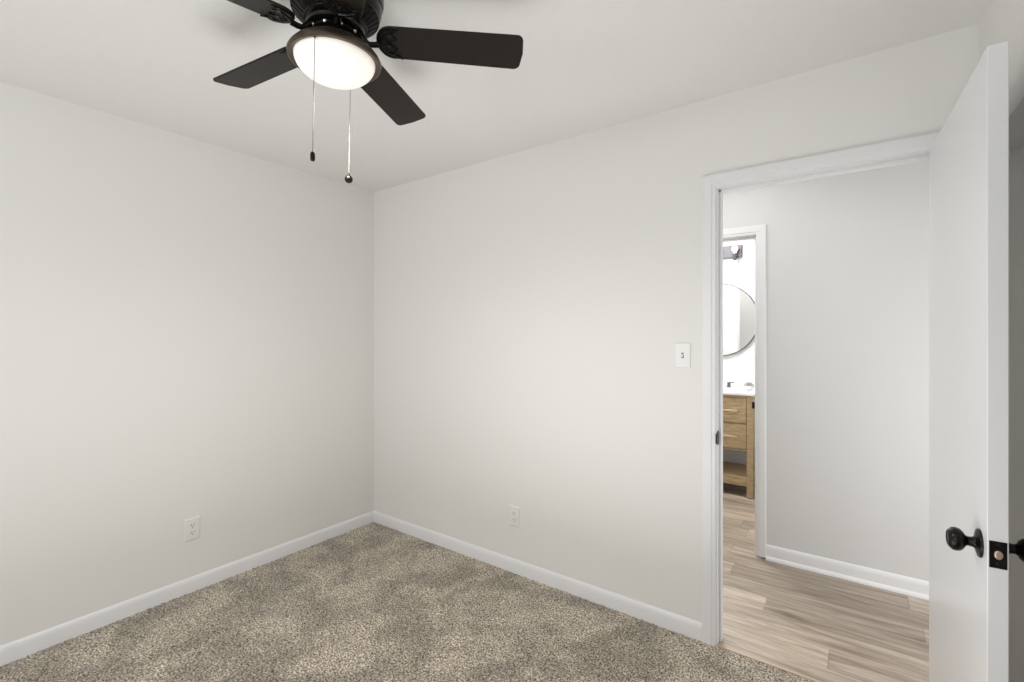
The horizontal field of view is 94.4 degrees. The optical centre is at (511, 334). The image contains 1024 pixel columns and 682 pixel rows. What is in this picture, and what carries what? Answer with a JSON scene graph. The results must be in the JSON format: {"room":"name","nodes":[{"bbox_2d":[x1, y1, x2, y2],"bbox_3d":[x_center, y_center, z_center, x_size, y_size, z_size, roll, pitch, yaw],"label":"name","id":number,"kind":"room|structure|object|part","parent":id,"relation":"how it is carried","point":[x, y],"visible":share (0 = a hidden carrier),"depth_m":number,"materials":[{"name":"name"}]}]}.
{"room":"empty bedroom","nodes":[
{"label":"empty bedroom","id":0,"kind":"room"},
{"bbox_2d":[0,82,373,645],"bbox_3d":[-2.342,0.185,1.812,0.120,2.690,4.530,0,0,36],"label":"wall","id":1,"kind":"structure","parent":0,"point":[187,324],"depth_m":2.44,"materials":[{"name":"white paint"}]},
{"bbox_2d":[0,511,373,665],"bbox_3d":[-2.286,1.347,1.777,0.012,0.090,4.300,0,0,36],"label":"baseboard","id":2,"kind":"structure","parent":1,"relation":"attached to","point":[31,644],"depth_m":2.44,"materials":[{"name":"white paint"}]},
{"bbox_2d":[184,516,199,541],"bbox_3d":[-1.722,1.045,2.553,0.009,0.116,0.071,0,0,36],"label":"wall outlet","id":3,"kind":"object","parent":1,"relation":"attached to","point":[192,525],"visible":1,"depth_m":2.55,"materials":[{"name":"white plastic"}]},
{"bbox_2d":[0,483,928,681],"bbox_3d":[0.276,1.384,1.568,4.399,0.016,6.980,0,0,36],"label":"floor","id":4,"kind":"structure","parent":0,"point":[372,602],"depth_m":2.21,"materials":[{"name":"carpet"}]},
{"bbox_2d":[723,379,754,498],"bbox_3d":[1.865,0.900,4.396,0.769,0.956,0.532,0,0,36],"label":"bathroom vanity","id":5,"kind":"object","parent":4,"relation":"on","point":[738,413],"visible":0.36,"depth_m":4.06,"materials":[{"name":"brown wood"}]},
{"bbox_3d":[1.880,0.867,4.106,0.271,0.210,0.018,0,0,36],"label":"drawer","id":6,"kind":"part","parent":5,"relation":"part of","materials":[{"name":"brown wood"}]},
{"bbox_3d":[1.880,0.647,4.106,0.271,0.210,0.018,0,0,36],"label":"drawer","id":7,"kind":"part","parent":5,"relation":"part of","materials":[{"name":"brown wood"}]},
{"bbox_3d":[1.737,1.260,4.219,0.645,0.052,0.024,0,0,36],"label":"shelf rail","id":8,"kind":"part","parent":5,"relation":"part of","materials":[{"name":"brown wood"}]},
{"bbox_2d":[723,461,754,479],"bbox_3d":[1.866,1.223,4.397,0.737,0.022,0.445,0,0,36],"label":"shelf","id":9,"kind":"object","parent":5,"relation":"attached to","point":[731,471],"depth_m":4.18,"materials":[{"name":"brown wood"}]},
{"bbox_2d":[723,386,754,395],"bbox_3d":[1.870,0.504,4.403,0.769,0.024,0.514,0,0,36],"label":"countertop","id":10,"kind":"structure","parent":5,"relation":"on","point":[741,391],"depth_m":4.13,"materials":[{"name":"white stone"}]},
{"bbox_2d":[744,382,753,389],"bbox_3d":[2.109,0.454,4.217,0.086,0.074,0.086,0,0,36],"label":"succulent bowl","id":11,"kind":"object","parent":10,"relation":"on","point":[748,386],"visible":1,"depth_m":4.19,"materials":[{"name":"white ceramic"}]},
{"bbox_3d":[2.022,0.947,4.020,0.050,0.862,0.050,0,0,36],"label":"leg","id":12,"kind":"part","parent":5,"relation":"part of","materials":[{"name":"brown wood"}]},
{"bbox_2d":[0,0,987,191],"bbox_3d":[-0.987,-1.120,0.824,3.475,0.120,4.530,0,0,36],"label":"ceiling","id":13,"kind":"structure","parent":0,"point":[586,66],"depth_m":1.87,"materials":[{"name":"white paint"}]},
{"bbox_2d":[213,0,522,182],"bbox_3d":[-0.535,-0.758,1.361,1.024,0.601,1.040,1,0,36],"label":"ceiling fan","id":14,"kind":"object","parent":13,"relation":"hanging from","point":[331,46],"visible":1,"depth_m":1.35,"materials":[{"name":"black wood"}]},
{"bbox_3d":[-0.788,-0.855,1.520,0.426,0.006,0.124,1,13,30],"label":"blade","id":15,"kind":"part","parent":14,"relation":"part of","materials":[{"name":"black wood"}]},
{"bbox_3d":[-0.747,-0.854,1.138,0.426,0.006,0.124,1,13,-42],"label":"blade","id":16,"kind":"part","parent":14,"relation":"part of","materials":[{"name":"black wood"}]},
{"bbox_3d":[-0.569,-0.858,1.299,0.072,0.051,0.022,1,0,-42],"label":"blade arm","id":17,"kind":"part","parent":14,"relation":"part of","materials":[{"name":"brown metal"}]},
{"bbox_3d":[-0.520,-0.632,1.244,0.002,0.307,0.002,1,0,36],"label":"pull chain","id":18,"kind":"part","parent":14,"relation":"part of","materials":[{"name":"grey metal"}]},
{"bbox_3d":[-0.506,-0.755,1.357,0.220,0.062,0.220,1,0,36],"label":"lamp shade","id":19,"kind":"part","parent":14,"relation":"part of","materials":[{"name":"white glass"}]},
{"bbox_3d":[-0.469,-0.856,1.278,0.022,0.051,0.072,1,0,-24],"label":"blade arm","id":20,"kind":"part","parent":14,"relation":"part of","materials":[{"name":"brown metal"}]},
{"bbox_3d":[-0.371,-0.848,1.059,0.124,0.006,0.426,15,-5,-23],"label":"blade","id":21,"kind":"part","parent":14,"relation":"part of","materials":[{"name":"black wood"}]},
{"bbox_3d":[-0.418,-0.855,1.366,0.072,0.051,0.022,1,0,-6],"label":"blade arm","id":22,"kind":"part","parent":14,"relation":"part of","materials":[{"name":"brown metal"}]},
{"bbox_3d":[-0.438,-0.849,1.677,0.124,0.006,0.426,-12,-3,12],"label":"blade","id":23,"kind":"part","parent":14,"relation":"part of","materials":[{"name":"black wood"}]},
{"bbox_3d":[-0.180,-0.844,1.392,0.426,0.006,0.124,1,-13,-6],"label":"blade","id":24,"kind":"part","parent":14,"relation":"part of","materials":[{"name":"black wood"}]},
{"bbox_2d":[374,24,978,622],"bbox_3d":[0.363,0.185,2.575,3.355,2.690,0.110,0,0,36],"label":"wall","id":25,"kind":"structure","parent":0,"point":[532,306],"depth_m":2.49,"materials":[{"name":"white paint"}]},
{"bbox_2d":[509,505,519,527],"bbox_3d":[0.013,1.055,2.756,0.071,0.116,0.009,0,0,36],"label":"wall outlet","id":26,"kind":"object","parent":25,"relation":"attached to","point":[514,512],"visible":1,"depth_m":2.75,"materials":[{"name":"white plastic"}]},
{"bbox_2d":[374,511,701,640],"bbox_3d":[-0.085,1.347,2.826,2.335,0.090,0.012,0,0,36],"label":"baseboard","id":27,"kind":"structure","parent":25,"relation":"attached to","point":[671,621],"depth_m":2.58,"materials":[{"name":"white paint"}]},
{"bbox_2d":[675,343,690,367],"bbox_3d":[0.786,0.094,2.188,0.071,0.116,0.018,0,0,36],"label":"light switch","id":28,"kind":"object","parent":25,"relation":"attached to","point":[682,350],"visible":1,"depth_m":2.19,"materials":[{"name":"white plastic"}]},
{"bbox_2d":[702,131,940,645],"bbox_3d":[1.242,0.358,1.927,0.786,2.063,0.122,0,0,36],"label":"trim","id":29,"kind":"structure","parent":25,"relation":"attached to","point":[924,155],"depth_m":2.12,"materials":[{"name":"white paint"}]},
{"bbox_3d":[0.919,0.460,2.116,0.005,0.060,0.046,0,0,36],"label":"strike plate","id":30,"kind":"part","parent":29,"relation":"part of","materials":[{"name":"brown metal"}]},
{"bbox_2d":[723,239,754,465],"bbox_3d":[2.063,0.235,4.658,1.850,2.590,0.120,0,0,36],"label":"wall","id":31,"kind":"structure","parent":0,"point":[740,273],"depth_m":4.50,"materials":[{"name":"white paint"}]},
{"bbox_2d":[723,245,741,259],"bbox_3d":[1.988,-0.779,4.577,0.410,0.148,0.099,0,0,36],"label":"vanity light","id":32,"kind":"object","parent":31,"relation":"attached to","point":[735,251],"visible":0.3,"depth_m":4.50,"materials":[{"name":"grey metal"}]},
{"bbox_2d":[731,245,737,259],"bbox_3d":[2.107,-0.775,4.478,0.060,0.140,0.080,0,0,36],"label":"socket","id":33,"kind":"object","parent":32,"relation":"attached to","point":[734,249],"depth_m":4.46,"materials":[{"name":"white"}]},
{"bbox_2d":[723,284,754,355],"bbox_3d":[2.011,-0.145,4.608,0.704,0.704,0.021,0,0,36],"label":"round mirror","id":34,"kind":"object","parent":31,"relation":"attached to","point":[738,306],"visible":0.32,"depth_m":4.51,"materials":[{"name":"clear glass"}]},
{"bbox_2d":[723,379,754,387],"bbox_3d":[2.016,0.457,4.603,0.769,0.070,0.018,0,0,36],"label":"backsplash","id":35,"kind":"structure","parent":31,"relation":"attached to","point":[737,382],"depth_m":4.50,"materials":[{"name":"white stone"}]},
{"bbox_2d":[717,644,820,681],"bbox_3d":[1.215,1.381,1.890,0.748,0.007,0.014,0,0,36],"label":"trim","id":36,"kind":"structure","parent":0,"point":[718,645],"depth_m":1.99,"materials":[{"name":"beige wood"}]},
{"bbox_2d":[723,160,928,580],"bbox_3d":[1.490,0.185,3.065,4.200,2.690,0.110,0,0,36],"label":"wall","id":37,"kind":"structure","parent":0,"point":[847,255],"depth_m":2.69,"materials":[{"name":"white paint"}]},
{"bbox_2d":[723,224,765,557],"bbox_3d":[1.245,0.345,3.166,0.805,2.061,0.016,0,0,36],"label":"trim","id":38,"kind":"structure","parent":37,"relation":"attached to","point":[759,231],"depth_m":2.94,"materials":[{"name":"white paint"}]},
{"bbox_2d":[766,544,928,600],"bbox_3d":[2.358,1.339,2.349,1.955,0.090,0.026,0,0,36],"label":"baseboard","id":39,"kind":"structure","parent":37,"relation":"attached to","point":[901,584],"depth_m":2.67,"materials":[{"name":"white paint"}]},
{"bbox_2d":[929,41,1023,681],"bbox_3d":[1.288,0.358,1.362,0.151,2.016,0.752,0,0,34],"label":"door","id":40,"kind":"structure","parent":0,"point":[970,548],"depth_m":1.20,"materials":[{"name":"white paint"}]},
{"bbox_3d":[1.077,0.489,1.130,0.058,0.066,0.066,0,0,34],"label":"knob","id":41,"kind":"part","parent":40,"relation":"part of","materials":[{"name":"brown metal"}]},
{"bbox_3d":[1.082,0.490,1.055,0.029,0.060,0.002,0,0,34],"label":"latch plate","id":42,"kind":"part","parent":40,"relation":"part of","materials":[{"name":"brown metal"}]},
{"bbox_3d":[1.154,0.489,1.079,0.058,0.066,0.066,0,0,34],"label":"knob","id":43,"kind":"part","parent":40,"relation":"part of","materials":[{"name":"brown metal"}]},
{"bbox_2d":[979,0,1023,681],"bbox_3d":[0.337,0.185,-0.208,0.120,2.690,4.420,0,0,36],"label":"wall","id":44,"kind":"structure","parent":0,"point":[1001,21],"depth_m":1.51,"materials":[{"name":"white paint"}]}
]}

